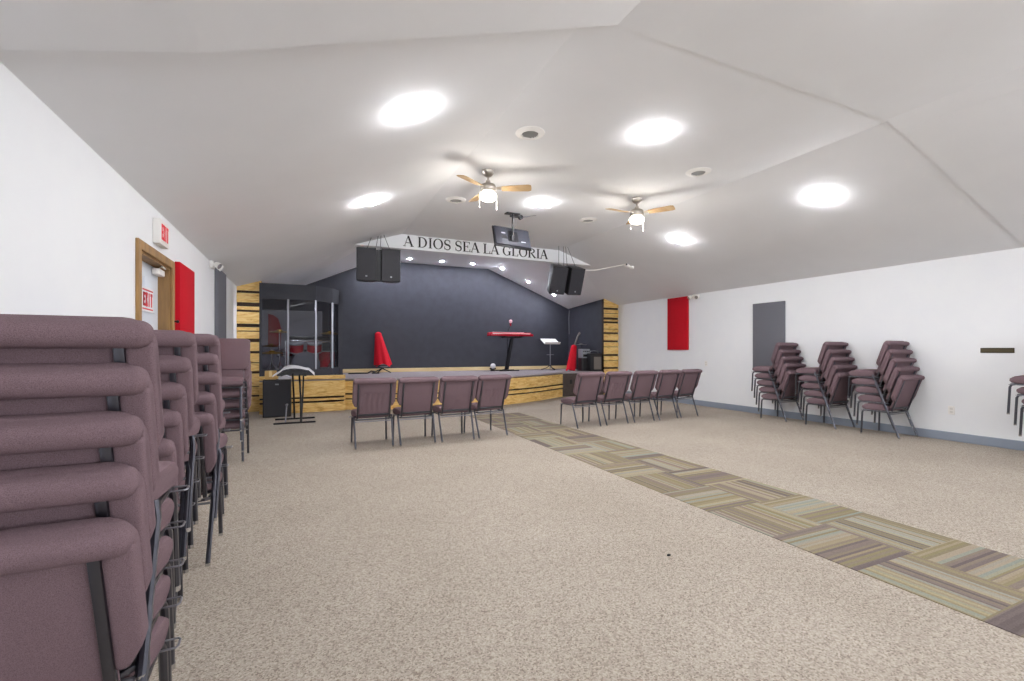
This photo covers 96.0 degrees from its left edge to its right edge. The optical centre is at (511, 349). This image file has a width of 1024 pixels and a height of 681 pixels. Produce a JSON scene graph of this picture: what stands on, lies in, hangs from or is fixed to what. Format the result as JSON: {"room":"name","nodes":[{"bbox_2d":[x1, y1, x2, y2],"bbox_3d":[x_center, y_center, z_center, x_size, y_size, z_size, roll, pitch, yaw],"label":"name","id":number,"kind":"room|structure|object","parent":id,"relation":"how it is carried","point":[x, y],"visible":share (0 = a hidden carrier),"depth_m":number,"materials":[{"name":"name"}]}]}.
{"room":"house of worship","nodes":[
{"label":"house of worship","id":0,"kind":"room"},
{"bbox_2d":[0,62,236,337],"bbox_3d":[-2.703,-0.036,2.839,0.150,2.573,17.800,0,0,-24],"label":"wall","id":1,"kind":"structure","parent":0,"point":[70,224],"depth_m":2.60,"materials":[{"name":"paint"}]},
{"bbox_2d":[135,238,179,329],"bbox_3d":[-3.266,0.177,4.165,0.216,2.145,1.131,0,0,-24],"label":"door","id":2,"kind":"structure","parent":1,"relation":"in","point":[155,271],"depth_m":4.41,"materials":[{"name":"white"}]},
{"bbox_2d":[142,286,152,312],"bbox_3d":[-3.345,-0.460,4.239,0.005,0.220,0.340,0,0,-24],"label":"notice","id":3,"kind":"object","parent":2,"relation":"attached to","point":[147,294],"visible":0.98,"depth_m":4.22,"materials":[{"name":"white paper"}]},
{"bbox_2d":[153,218,168,248],"bbox_3d":[-3.213,-1.062,4.227,0.063,0.225,0.290,0,0,-24],"label":"exit sign","id":4,"kind":"object","parent":1,"relation":"attached to","point":[160,228],"visible":1,"depth_m":4.13,"materials":[{"name":"white plastic"}]},
{"bbox_2d":[175,261,194,333],"bbox_3d":[-3.621,-0.285,5.113,0.050,1.270,0.700,0,0,-24],"label":"acoustic panel","id":5,"kind":"object","parent":1,"relation":"attached to","point":[184,276],"visible":0.52,"depth_m":4.97,"materials":[{"name":"red fabric"}]},
{"bbox_2d":[209,260,223,270],"bbox_3d":[-4.251,-1.209,6.639,0.158,0.122,0.309,0,0,-24],"label":"emergency light","id":6,"kind":"object","parent":1,"relation":"attached to","point":[212,264],"visible":1,"depth_m":6.54,"materials":[{"name":"white plastic"}]},
{"bbox_2d":[214,267,225,337],"bbox_3d":[-4.609,-0.600,7.300,0.050,1.300,0.800,0,0,-24],"label":"acoustic panel","id":7,"kind":"object","parent":1,"relation":"attached to","point":[219,276],"visible":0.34,"depth_m":7.04,"materials":[{"name":"grey fabric"}]},
{"bbox_2d":[237,281,261,411],"bbox_3d":[-5.334,-0.082,9.372,0.435,2.664,0.126,0,0,-24],"label":"wood panel","id":8,"kind":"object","parent":1,"relation":"attached to","point":[247,294],"depth_m":9.34,"materials":[{"name":"brown wood"}]},
{"bbox_2d":[262,262,567,368],"bbox_3d":[-2.067,-0.750,12.975,9.655,4.000,0.150,0,0,-24],"label":"wall","id":9,"kind":"structure","parent":0,"point":[436,316],"depth_m":12.91,"materials":[{"name":"black paint"}]},
{"bbox_2d":[343,365,566,372],"bbox_3d":[-1.333,0.540,13.213,6.850,0.100,0.020,0,0,-24],"label":"baseboard","id":10,"kind":"structure","parent":9,"relation":"attached to","point":[503,367],"depth_m":12.98,"materials":[{"name":"brown wood"}]},
{"bbox_2d":[262,246,602,308],"bbox_3d":[-1.506,-1.810,11.143,8.870,1.280,3.650,0,0,-24],"label":"ceiling","id":11,"kind":"structure","parent":0,"point":[519,272],"depth_m":12.10,"materials":[{"name":"paint"}]},
{"bbox_2d":[355,234,590,266],"bbox_3d":[-0.571,-2.094,9.650,5.172,0.287,0.160,0,0,-24],"label":"wall header","id":12,"kind":"structure","parent":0,"point":[396,242],"depth_m":9.43,"materials":[{"name":"paint"}]},
{"bbox_2d":[403,236,546,258],"bbox_3d":[-0.649,-2.100,9.520,3.172,0.214,0.012,0,0,-24],"label":"lettering","id":13,"kind":"object","parent":12,"relation":"attached to","point":[408,237],"depth_m":9.39,"materials":[{"name":"black"}]},
{"bbox_2d":[0,0,1023,304],"bbox_3d":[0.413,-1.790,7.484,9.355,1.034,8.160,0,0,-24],"label":"ceiling","id":14,"kind":"structure","parent":0,"point":[266,161],"depth_m":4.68,"materials":[{"name":"paint"}]},
{"bbox_2d":[362,198,380,205],"bbox_3d":[-1.824,-1.923,5.979,0.242,0.098,0.254,0,0,-18],"label":"recessed light","id":15,"kind":"object","parent":14,"relation":"in","point":[372,201],"visible":1,"depth_m":5.92,"materials":[{"name":"white plastic"}]},
{"bbox_2d":[356,236,400,282],"bbox_3d":[-2.435,-1.664,8.356,0.756,0.880,0.455,0,0,-24],"label":"speakers","id":16,"kind":"object","parent":14,"relation":"hanging from","point":[372,265],"visible":1,"depth_m":8.21,"materials":[{"name":"black plastic"}]},
{"bbox_2d":[357,247,375,279],"bbox_3d":[-2.564,-1.514,8.126,0.327,0.561,0.048,0,0,-13],"label":"grille","id":17,"kind":"object","parent":16,"relation":"attached to","point":[366,257],"depth_m":8.12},
{"bbox_2d":[382,249,399,281],"bbox_3d":[-2.163,-1.514,8.258,0.327,0.561,0.048,0,0,-23],"label":"grille","id":18,"kind":"object","parent":16,"relation":"attached to","point":[390,257],"depth_m":8.25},
{"bbox_2d":[397,103,427,118],"bbox_3d":[-0.803,-1.923,3.719,0.242,0.098,0.254,0,0,-18],"label":"recessed light","id":19,"kind":"object","parent":14,"relation":"in","point":[415,110],"visible":1,"depth_m":3.67,"materials":[{"name":"white plastic"}]},
{"bbox_2d":[446,196,465,202],"bbox_3d":[-0.832,-2.216,6.845,0.304,0.022,0.304,0,0,-24],"label":"ceiling vent","id":20,"kind":"object","parent":14,"relation":"in","point":[454,199],"visible":1,"depth_m":6.81,"materials":[{"name":"white plastic"}]},
{"bbox_2d":[457,168,530,209],"bbox_3d":[-0.334,-1.991,5.835,0.980,0.473,0.869,0,0,-24],"label":"ceiling fan","id":21,"kind":"object","parent":14,"relation":"hanging from","point":[487,189],"visible":1,"depth_m":5.68,"materials":[{"name":"silver metal"}]},
{"bbox_2d":[492,212,535,250],"bbox_3d":[0.026,-1.934,7.573,0.721,0.590,0.232,0,0,-24],"label":"television","id":22,"kind":"object","parent":14,"relation":"hanging from","point":[502,236],"visible":1,"depth_m":7.51,"materials":[{"name":"black plastic"}]},
{"bbox_2d":[515,126,544,139],"bbox_3d":[0.186,-2.216,4.737,0.304,0.022,0.304,0,0,-24],"label":"ceiling vent","id":23,"kind":"object","parent":14,"relation":"in","point":[527,132],"visible":1,"depth_m":4.71,"materials":[{"name":"white plastic"}]},
{"bbox_2d":[532,200,548,206],"bbox_3d":[0.428,-2.207,6.996,0.255,0.049,0.255,0,0,-24],"label":"recessed light","id":24,"kind":"object","parent":14,"relation":"in","point":[540,203],"visible":1,"depth_m":6.94,"materials":[{"name":"white plastic"}]},
{"bbox_2d":[547,246,585,294],"bbox_3d":[1.113,-1.702,9.903,0.768,1.054,0.582,0,0,-24],"label":"speakers","id":25,"kind":"object","parent":14,"relation":"hanging from","point":[568,279],"visible":1,"depth_m":9.76,"materials":[{"name":"black plastic"}]},
{"bbox_2d":[550,267,567,294],"bbox_3d":[0.982,-1.444,9.677,0.341,0.530,0.215,0,0,-16],"label":"grille","id":26,"kind":"object","parent":25,"relation":"attached to","point":[558,275],"depth_m":9.67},
{"bbox_2d":[568,269,584,294],"bbox_3d":[1.378,-1.444,9.823,0.338,0.530,0.219,0,0,-24],"label":"grille","id":27,"kind":"object","parent":25,"relation":"attached to","point":[575,276],"depth_m":9.81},
{"bbox_2d":[606,197,674,230],"bbox_3d":[1.734,-1.991,6.739,0.869,0.473,0.980,0,0,-24],"label":"ceiling fan","id":28,"kind":"object","parent":14,"relation":"hanging from","point":[636,214],"visible":1,"depth_m":6.69,"materials":[{"name":"silver metal"}]},
{"bbox_2d":[640,127,665,139],"bbox_3d":[1.449,-2.207,4.736,0.255,0.049,0.255,0,0,-24],"label":"recessed light","id":29,"kind":"object","parent":14,"relation":"in","point":[652,133],"visible":1,"depth_m":4.69,"materials":[{"name":"white plastic"}]},
{"bbox_2d":[672,236,685,242],"bbox_3d":[2.943,-1.947,8.133,0.242,0.098,0.254,0,0,-18],"label":"recessed light","id":30,"kind":"object","parent":14,"relation":"in","point":[679,239],"visible":1,"depth_m":8.08,"materials":[{"name":"white plastic"}]},
{"bbox_2d":[685,167,710,176],"bbox_3d":[2.331,-2.216,5.771,0.304,0.022,0.304,0,0,-24],"label":"ceiling vent","id":31,"kind":"object","parent":14,"relation":"in","point":[700,171],"visible":1,"depth_m":5.74,"materials":[{"name":"white plastic"}]},
{"bbox_2d":[812,191,834,201],"bbox_3d":[3.965,-1.947,5.873,0.242,0.098,0.254,0,0,-18],"label":"recessed light","id":32,"kind":"object","parent":14,"relation":"in","point":[822,196],"visible":1,"depth_m":5.83,"materials":[{"name":"white plastic"}]},
{"bbox_2d":[568,299,601,368],"bbox_3d":[2.201,-0.430,13.832,0.100,2.080,1.800,0,0,-24],"label":"wall","id":33,"kind":"structure","parent":0,"point":[586,319],"depth_m":13.69,"materials":[{"name":"black paint"}]},
{"bbox_2d":[149,396,1023,680],"bbox_3d":[1.541,1.310,4.866,9.855,0.120,18.000,0,0,-24],"label":"floor","id":34,"kind":"structure","parent":0,"point":[496,556],"depth_m":2.78,"materials":[{"name":"beige carpet"}]},
{"bbox_2d":[0,517,181,680],"bbox_3d":[-1.149,0.801,1.079,0.543,0.897,0.585,0,0,-27],"label":"chair","id":35,"kind":"object","parent":34,"relation":"on","point":[73,606],"visible":0.96,"depth_m":0.96,"materials":[{"name":"fabric"}]},
{"bbox_2d":[0,462,182,680],"bbox_3d":[-1.169,0.693,1.115,0.543,0.897,0.585,0,0,-27],"label":"chair","id":36,"kind":"object","parent":35,"relation":"on","point":[54,494],"visible":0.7,"depth_m":0.96,"materials":[{"name":"fabric"}]},
{"bbox_2d":[0,411,184,680],"bbox_3d":[-1.182,0.585,1.143,0.543,0.897,0.585,0,0,-27],"label":"chair","id":37,"kind":"object","parent":36,"relation":"on","point":[56,439],"visible":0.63,"depth_m":0.99,"materials":[{"name":"fabric"}]},
{"bbox_2d":[0,362,185,628],"bbox_3d":[-1.204,0.477,1.181,0.543,0.897,0.585,0,0,-28],"label":"chair","id":38,"kind":"object","parent":37,"relation":"on","point":[25,388],"visible":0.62,"depth_m":1.02,"materials":[{"name":"fabric"}]},
{"bbox_2d":[0,314,189,680],"bbox_3d":[-1.217,0.369,1.216,0.543,0.897,0.585,0,0,-27],"label":"chair","id":39,"kind":"object","parent":38,"relation":"on","point":[24,338],"visible":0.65,"depth_m":1.06,"materials":[{"name":"fabric"}]},
{"bbox_2d":[158,438,182,600],"bbox_3d":[-1.724,0.801,1.959,0.543,0.897,0.585,0,0,-30],"label":"chair","id":40,"kind":"object","parent":34,"relation":"on","point":[166,449],"visible":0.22,"depth_m":1.85,"materials":[{"name":"fabric"}]},
{"bbox_2d":[163,408,194,609],"bbox_3d":[-1.734,0.691,2.010,0.543,0.897,0.585,0,0,-30],"label":"chair","id":41,"kind":"object","parent":40,"relation":"on","point":[173,424],"visible":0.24,"depth_m":1.93,"materials":[{"name":"fabric"}]},
{"bbox_2d":[161,381,199,589],"bbox_3d":[-1.737,0.581,2.048,0.543,0.897,0.585,0,0,-29],"label":"chair","id":42,"kind":"object","parent":41,"relation":"on","point":[174,395],"visible":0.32,"depth_m":1.97,"materials":[{"name":"fabric"}]},
{"bbox_2d":[159,355,204,561],"bbox_3d":[-1.740,0.471,2.088,0.543,0.897,0.585,0,0,-29],"label":"chair","id":43,"kind":"object","parent":42,"relation":"on","point":[173,368],"visible":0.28,"depth_m":2.02,"materials":[{"name":"fabric"}]},
{"bbox_2d":[154,330,207,531],"bbox_3d":[-1.751,0.361,2.129,0.543,0.897,0.585,0,0,-29],"label":"chair","id":44,"kind":"object","parent":43,"relation":"on","point":[170,342],"visible":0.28,"depth_m":2.05,"materials":[{"name":"fabric"}]},
{"bbox_2d":[194,412,227,566],"bbox_3d":[-2.056,0.801,2.764,0.543,0.897,0.585,0,0,-24],"label":"chair","id":45,"kind":"object","parent":34,"relation":"on","point":[208,449],"visible":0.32,"depth_m":2.70,"materials":[{"name":"fabric"}]},
{"bbox_2d":[194,391,228,537],"bbox_3d":[-2.075,0.688,2.809,0.543,0.897,0.585,0,0,-24],"label":"chair","id":46,"kind":"object","parent":45,"relation":"on","point":[206,401],"visible":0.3,"depth_m":2.70,"materials":[{"name":"fabric"}]},
{"bbox_2d":[198,371,232,520],"bbox_3d":[-2.079,0.575,2.860,0.543,0.897,0.585,0,0,-24],"label":"chair","id":47,"kind":"object","parent":46,"relation":"on","point":[208,381],"visible":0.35,"depth_m":2.79,"materials":[{"name":"fabric"}]},
{"bbox_2d":[197,352,230,500],"bbox_3d":[-2.111,0.462,2.892,0.543,0.897,0.585,0,0,-25],"label":"chair","id":48,"kind":"object","parent":47,"relation":"on","point":[206,361],"visible":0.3,"depth_m":2.75,"materials":[{"name":"fabric"}]},
{"bbox_2d":[194,334,229,479],"bbox_3d":[-2.138,0.349,2.935,0.543,0.897,0.585,0,0,-25],"label":"chair","id":49,"kind":"object","parent":48,"relation":"on","point":[209,343],"visible":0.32,"depth_m":2.79,"materials":[{"name":"fabric"}]},
{"bbox_2d":[225,385,251,461],"bbox_3d":[-3.319,0.801,5.303,0.543,0.897,0.585,0,0,-24],"label":"chair","id":50,"kind":"object","parent":34,"relation":"on","point":[235,425],"visible":0.18,"depth_m":5.14,"materials":[{"name":"fabric"}]},
{"bbox_2d":[223,371,251,451],"bbox_3d":[-3.298,0.679,5.265,0.543,0.897,0.585,0,0,-24],"label":"chair","id":51,"kind":"object","parent":50,"relation":"on","point":[233,414],"visible":0.2,"depth_m":5.10,"materials":[{"name":"fabric"}]},
{"bbox_2d":[223,361,250,441],"bbox_3d":[-3.286,0.557,5.223,0.543,0.897,0.585,0,0,-24],"label":"chair","id":52,"kind":"object","parent":51,"relation":"on","point":[233,404],"visible":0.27,"depth_m":5.06,"materials":[{"name":"fabric"}]},
{"bbox_2d":[222,352,250,431],"bbox_3d":[-3.267,0.435,5.178,0.543,0.897,0.585,0,0,-24],"label":"chair","id":53,"kind":"object","parent":52,"relation":"on","point":[227,394],"visible":0.27,"depth_m":5.01,"materials":[{"name":"fabric"}]},
{"bbox_2d":[219,338,250,420],"bbox_3d":[-3.246,0.313,5.144,0.543,0.897,0.585,0,0,-24],"label":"chair","id":54,"kind":"object","parent":53,"relation":"on","point":[235,352],"visible":0.51,"depth_m":5.31,"materials":[{"name":"fabric"}]},
{"bbox_2d":[263,379,290,417],"bbox_3d":[-4.437,0.900,8.729,0.470,0.700,0.396,0,0,-24],"label":"floor speaker","id":55,"kind":"object","parent":34,"relation":"on","point":[276,392],"visible":0.95,"depth_m":8.55,"materials":[{"name":"black plastic"}]},
{"bbox_2d":[265,370,276,379],"bbox_3d":[-4.524,0.469,8.655,0.190,0.162,0.184,0,0,-24],"label":"cardboard box","id":56,"kind":"object","parent":55,"relation":"on","point":[268,374],"visible":0.91,"depth_m":8.57,"materials":[{"name":"brown cardboard"}]},
{"bbox_2d":[273,370,315,424],"bbox_3d":[-3.801,0.800,8.087,0.650,0.900,0.562,0,0,-24],"label":"folding stand","id":57,"kind":"object","parent":34,"relation":"on","point":[298,372],"visible":1,"depth_m":7.98,"materials":[{"name":"black metal"}]},
{"bbox_2d":[272,365,314,376],"bbox_3d":[-3.821,0.363,8.095,0.660,0.189,0.441,0,0,-24],"label":"cloth","id":58,"kind":"object","parent":57,"relation":"on","point":[288,366],"visible":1,"depth_m":8.06,"materials":[{"name":"white fabric"}]},
{"bbox_2d":[349,377,396,449],"bbox_3d":[-1.833,0.801,6.053,0.543,0.897,0.585,0,0,-25],"label":"chair","id":59,"kind":"object","parent":34,"relation":"on","point":[372,397],"visible":1,"depth_m":5.88,"materials":[{"name":"fabric"}]},
{"bbox_2d":[392,376,438,446],"bbox_3d":[-1.325,0.801,6.261,0.543,0.897,0.585,0,0,-26],"label":"chair","id":60,"kind":"object","parent":34,"relation":"on","point":[415,395],"visible":0.99,"depth_m":6.10,"materials":[{"name":"fabric"}]},
{"bbox_2d":[259,369,602,414],"bbox_3d":[-1.631,0.882,11.421,8.870,0.735,3.040,0,0,-24],"label":"stage","id":61,"kind":"object","parent":34,"relation":"on","point":[332,392],"visible":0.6,"depth_m":10.68,"materials":[{"name":"wood"}]},
{"bbox_2d":[262,310,321,368],"bbox_3d":[-5.431,-0.180,11.076,1.620,1.540,0.060,0,0,-24],"label":"wall","id":62,"kind":"structure","parent":61,"relation":"on","point":[301,323],"depth_m":11.08,"materials":[{"name":"grey"}]},
{"bbox_2d":[268,314,280,344],"bbox_3d":[-5.617,-0.479,10.927,0.279,0.738,0.060,0,0,-24],"label":"acoustic panel","id":63,"kind":"object","parent":62,"relation":"attached to","point":[273,322],"visible":0.89,"depth_m":10.89,"materials":[{"name":"red fabric"}]},
{"bbox_2d":[262,329,337,374],"bbox_3d":[-4.732,0.076,10.406,1.582,1.044,1.398,0,0,-24],"label":"drum kit","id":64,"kind":"object","parent":61,"relation":"on","point":[305,358],"visible":0.86,"depth_m":10.12,"materials":[{"name":"red"}]},
{"bbox_2d":[289,336,329,339],"bbox_3d":[-4.634,-0.270,10.526,0.880,0.080,0.400,0,0,-24],"label":"horizontal rail","id":65,"kind":"object","parent":64,"relation":"attached to","point":[290,337],"depth_m":10.35,"materials":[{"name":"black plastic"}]},
{"bbox_2d":[259,283,342,376],"bbox_3d":[-4.208,-0.365,10.004,0.887,1.890,2.399,0,0,17],"label":"booth","id":66,"kind":"object","parent":61,"relation":"on","point":[274,291],"visible":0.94,"depth_m":9.37,"materials":[{"name":"black paint"}]},
{"bbox_2d":[374,332,391,372],"bbox_3d":[-3.340,0.064,11.857,0.510,1.055,0.355,0,0,-24],"label":"guitar","id":67,"kind":"object","parent":61,"relation":"on","point":[382,359],"visible":0.98,"depth_m":11.73,"materials":[{"name":"red fabric"}]},
{"bbox_2d":[495,336,523,370],"bbox_3d":[-0.078,0.100,13.132,0.750,0.980,0.400,0,0,-24],"label":"keyboard stand","id":68,"kind":"object","parent":61,"relation":"on","point":[508,357],"visible":0.97,"depth_m":13.10,"materials":[{"name":"black metal"}]},
{"bbox_2d":[487,332,532,336],"bbox_3d":[-0.046,-0.451,13.147,1.320,0.120,0.300,0,0,-24],"label":"keyboard","id":69,"kind":"object","parent":68,"relation":"on","point":[516,334],"visible":1,"depth_m":13.03,"materials":[{"name":"red plastic"}]},
{"bbox_2d":[541,339,560,369],"bbox_3d":[1.168,0.125,13.738,0.520,0.930,0.423,0,0,-24],"label":"music stand","id":70,"kind":"object","parent":61,"relation":"on","point":[545,341],"visible":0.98,"depth_m":13.78,"materials":[{"name":"silver metal"}]},
{"bbox_2d":[566,332,580,370],"bbox_3d":[1.761,0.049,13.193,0.488,1.131,0.240,0,0,-24],"label":"guitar","id":71,"kind":"object","parent":61,"relation":"on","point":[571,365],"visible":0.99,"depth_m":13.12,"materials":[{"name":"fabric"}]},
{"bbox_2d":[578,349,589,370],"bbox_3d":[2.030,0.280,12.995,0.260,0.620,0.265,0,0,-24],"label":"amplifier","id":72,"kind":"object","parent":61,"relation":"on","point":[582,353],"visible":0.84,"depth_m":12.89,"materials":[{"name":"black plastic"}]},
{"bbox_2d":[587,350,601,370],"bbox_3d":[2.298,0.298,12.961,0.400,0.584,0.288,0,0,-24],"label":"amplifier","id":73,"kind":"object","parent":61,"relation":"on","point":[594,360],"visible":0.98,"depth_m":12.84,"materials":[{"name":"black plastic"}]},
{"bbox_2d":[594,357,600,368],"bbox_3d":[2.382,0.365,12.847,0.240,0.350,0.010,0,0,-24],"label":"grille","id":74,"kind":"object","parent":73,"relation":"attached to","point":[597,360],"depth_m":12.84,"materials":[{"name":"grey fabric"}]},
{"bbox_2d":[431,375,477,442],"bbox_3d":[-0.825,0.801,6.508,0.543,0.897,0.585,0,0,-26],"label":"chair","id":75,"kind":"object","parent":34,"relation":"on","point":[456,394],"visible":0.97,"depth_m":6.35,"materials":[{"name":"fabric"}]},
{"bbox_2d":[463,374,511,438],"bbox_3d":[-0.373,0.801,6.787,0.543,0.897,0.585,0,0,-32],"label":"chair","id":76,"kind":"object","parent":34,"relation":"on","point":[492,390],"visible":0.95,"depth_m":6.63,"materials":[{"name":"fabric"}]},
{"bbox_2d":[559,372,604,428],"bbox_3d":[1.148,0.801,7.586,0.543,0.897,0.585,0,0,-28],"label":"chair","id":77,"kind":"object","parent":34,"relation":"on","point":[587,386],"visible":1,"depth_m":7.44,"materials":[{"name":"fabric"}]},
{"bbox_2d":[588,371,632,425],"bbox_3d":[1.666,0.801,7.880,0.543,0.897,0.585,0,0,-29],"label":"chair","id":78,"kind":"object","parent":34,"relation":"on","point":[616,383],"visible":0.98,"depth_m":7.71,"materials":[{"name":"fabric"}]},
{"bbox_2d":[615,370,658,422],"bbox_3d":[2.203,0.801,8.182,0.543,0.897,0.585,0,0,-29],"label":"chair","id":79,"kind":"object","parent":34,"relation":"on","point":[643,382],"visible":0.96,"depth_m":8.03,"materials":[{"name":"fabric"}]},
{"bbox_2d":[639,369,681,420],"bbox_3d":[2.720,0.801,8.477,0.543,0.897,0.585,0,0,-30],"label":"chair","id":80,"kind":"object","parent":34,"relation":"on","point":[667,381],"visible":0.91,"depth_m":8.32,"materials":[{"name":"fabric"}]},
{"bbox_2d":[660,369,701,417],"bbox_3d":[3.202,0.801,8.754,0.543,0.897,0.585,0,0,-30],"label":"chair","id":81,"kind":"object","parent":34,"relation":"on","point":[689,378],"visible":0.91,"depth_m":8.60,"materials":[{"name":"fabric"}]},
{"bbox_2d":[470,412,1023,637],"bbox_3d":[1.364,1.248,5.192,1.060,0.004,8.320,0,0,-24],"label":"carpet","id":82,"kind":"object","parent":34,"relation":"on","point":[983,584],"visible":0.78,"depth_m":3.20,"materials":[{"name":"carpet"}]},
{"bbox_2d":[760,370,803,421],"bbox_3d":[4.871,0.801,8.269,0.543,0.897,0.585,0,0,-25],"label":"chair","id":83,"kind":"object","parent":34,"relation":"on","point":[788,383],"visible":0.68,"depth_m":8.11,"materials":[{"name":"fabric"}]},
{"bbox_2d":[758,363,805,412],"bbox_3d":[4.852,0.679,8.313,0.543,0.897,0.585,0,0,-25],"label":"chair","id":84,"kind":"object","parent":83,"relation":"on","point":[787,366],"visible":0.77,"depth_m":8.12,"materials":[{"name":"fabric"}]},
{"bbox_2d":[756,356,802,405],"bbox_3d":[4.829,0.557,8.350,0.543,0.897,0.585,0,0,-26],"label":"chair","id":85,"kind":"object","parent":84,"relation":"on","point":[785,359],"visible":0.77,"depth_m":8.16,"materials":[{"name":"fabric"}]},
{"bbox_2d":[754,349,800,399],"bbox_3d":[4.812,0.435,8.388,0.543,0.897,0.585,0,0,-26],"label":"chair","id":86,"kind":"object","parent":85,"relation":"on","point":[782,352],"visible":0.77,"depth_m":8.19,"materials":[{"name":"fabric"}]},
{"bbox_2d":[751,342,797,390],"bbox_3d":[4.788,0.313,8.429,0.543,0.897,0.585,0,0,-26],"label":"chair","id":87,"kind":"object","parent":86,"relation":"on","point":[780,345],"visible":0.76,"depth_m":8.24,"materials":[{"name":"fabric"}]},
{"bbox_2d":[805,372,858,429],"bbox_3d":[5.215,0.801,7.520,0.543,0.897,0.585,0,0,-23],"label":"chair","id":88,"kind":"object","parent":34,"relation":"on","point":[838,391],"visible":0.72,"depth_m":7.36,"materials":[{"name":"fabric"}]},
{"bbox_2d":[802,364,856,420],"bbox_3d":[5.197,0.679,7.565,0.543,0.897,0.585,0,0,-23],"label":"chair","id":89,"kind":"object","parent":88,"relation":"on","point":[835,369],"visible":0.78,"depth_m":7.38,"materials":[{"name":"fabric"}]},
{"bbox_2d":[800,357,854,412],"bbox_3d":[5.183,0.557,7.601,0.543,0.897,0.585,0,0,-24],"label":"chair","id":90,"kind":"object","parent":89,"relation":"on","point":[833,360],"visible":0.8,"depth_m":7.41,"materials":[{"name":"fabric"}]},
{"bbox_2d":[797,349,851,403],"bbox_3d":[5.163,0.435,7.645,0.543,0.897,0.585,0,0,-23],"label":"chair","id":91,"kind":"object","parent":90,"relation":"on","point":[829,353],"visible":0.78,"depth_m":7.45,"materials":[{"name":"fabric"}]},
{"bbox_2d":[794,342,847,394],"bbox_3d":[5.145,0.313,7.691,0.543,0.897,0.585,0,0,-23],"label":"chair","id":92,"kind":"object","parent":91,"relation":"on","point":[815,371],"visible":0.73,"depth_m":7.51,"materials":[{"name":"fabric"}]},
{"bbox_2d":[860,375,924,438],"bbox_3d":[5.557,0.801,6.756,0.543,0.897,0.585,0,0,-25],"label":"chair","id":93,"kind":"object","parent":34,"relation":"on","point":[906,387],"visible":0.99,"depth_m":6.61,"materials":[{"name":"fabric"}]},
{"bbox_2d":[856,366,919,429],"bbox_3d":[5.533,0.679,6.806,0.543,0.897,0.585,0,0,-25],"label":"chair","id":94,"kind":"object","parent":93,"relation":"on","point":[898,371],"visible":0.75,"depth_m":6.62,"materials":[{"name":"fabric"}]},
{"bbox_2d":[853,357,916,420],"bbox_3d":[5.516,0.557,6.840,0.543,0.897,0.585,0,0,-25],"label":"chair","id":95,"kind":"object","parent":94,"relation":"on","point":[894,362],"visible":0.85,"depth_m":6.65,"materials":[{"name":"fabric"}]},
{"bbox_2d":[850,349,912,409],"bbox_3d":[5.497,0.435,6.882,0.543,0.897,0.585,0,0,-24],"label":"chair","id":96,"kind":"object","parent":95,"relation":"on","point":[891,353],"visible":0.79,"depth_m":6.69,"materials":[{"name":"fabric"}]},
{"bbox_2d":[847,341,909,402],"bbox_3d":[5.479,0.313,6.918,0.543,0.897,0.585,0,0,-25],"label":"chair","id":97,"kind":"object","parent":96,"relation":"on","point":[861,373],"visible":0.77,"depth_m":6.73,"materials":[{"name":"fabric"}]},
{"bbox_3d":[6.292,0.801,5.122,0.543,0.897,0.585,0,0,-24],"label":"chair","id":98,"kind":"object","parent":34,"relation":"on","visible":0},
{"bbox_3d":[6.277,0.679,5.169,0.543,0.897,0.585,0,0,-24],"label":"chair","id":99,"kind":"object","parent":98,"relation":"on","visible":0},
{"bbox_2d":[1019,399,1023,435],"bbox_3d":[6.249,0.557,5.221,0.543,0.897,0.585,0,0,-25],"label":"chair","id":100,"kind":"object","parent":99,"relation":"on","point":[1022,401],"visible":1,"depth_m":5.37,"materials":[{"name":"metal"}]},
{"bbox_2d":[1013,387,1023,424],"bbox_3d":[6.235,0.435,5.262,0.543,0.897,0.585,0,0,-24],"label":"chair","id":101,"kind":"object","parent":100,"relation":"on","point":[1020,390],"visible":1,"depth_m":5.41,"materials":[{"name":"metal"}]},
{"bbox_2d":[1007,375,1023,413],"bbox_3d":[6.205,0.313,5.311,0.543,0.897,0.585,0,0,-25],"label":"chair","id":102,"kind":"object","parent":101,"relation":"on","point":[1016,380],"visible":1,"depth_m":5.43,"materials":[{"name":"fabric"}]},
{"bbox_2d":[618,247,1023,440],"bbox_3d":[5.959,-0.036,6.752,0.150,2.573,17.800,0,0,-24],"label":"wall","id":103,"kind":"structure","parent":0,"point":[947,310],"depth_m":7.02,"materials":[{"name":"paint"}]},
{"bbox_2d":[602,299,617,394],"bbox_3d":[2.772,-0.090,13.034,0.485,2.680,0.126,0,0,-24],"label":"trim","id":104,"kind":"structure","parent":103,"relation":"attached to","point":[609,309],"depth_m":12.96,"materials":[{"name":"brown wood"}]},
{"bbox_2d":[667,296,688,349],"bbox_3d":[3.946,-0.625,10.978,0.040,1.250,0.660,0,0,-24],"label":"acoustic panel","id":105,"kind":"object","parent":103,"relation":"attached to","point":[677,308],"visible":0.89,"depth_m":10.93,"materials":[{"name":"red fabric"}]},
{"bbox_2d":[753,301,784,366],"bbox_3d":[4.913,-0.275,8.836,0.040,1.270,0.660,0,0,-24],"label":"acoustic panel","id":106,"kind":"object","parent":103,"relation":"attached to","point":[768,318],"visible":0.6,"depth_m":8.85,"materials":[{"name":"grey fabric"}]},
{"bbox_2d":[625,391,1023,450],"bbox_3d":[6.282,1.190,5.834,0.016,0.120,15.860,0,0,-24],"label":"baseboard","id":107,"kind":"structure","parent":103,"relation":"attached to","point":[944,435],"depth_m":7.10,"materials":[{"name":"blue"}]},
{"bbox_2d":[980,348,1014,352],"bbox_3d":[6.238,0.005,5.934,0.015,0.064,0.320,0,0,-24],"label":"wall plaque","id":108,"kind":"object","parent":103,"relation":"attached to","point":[982,350],"visible":1,"depth_m":5.92,"materials":[{"name":"brown metal"}]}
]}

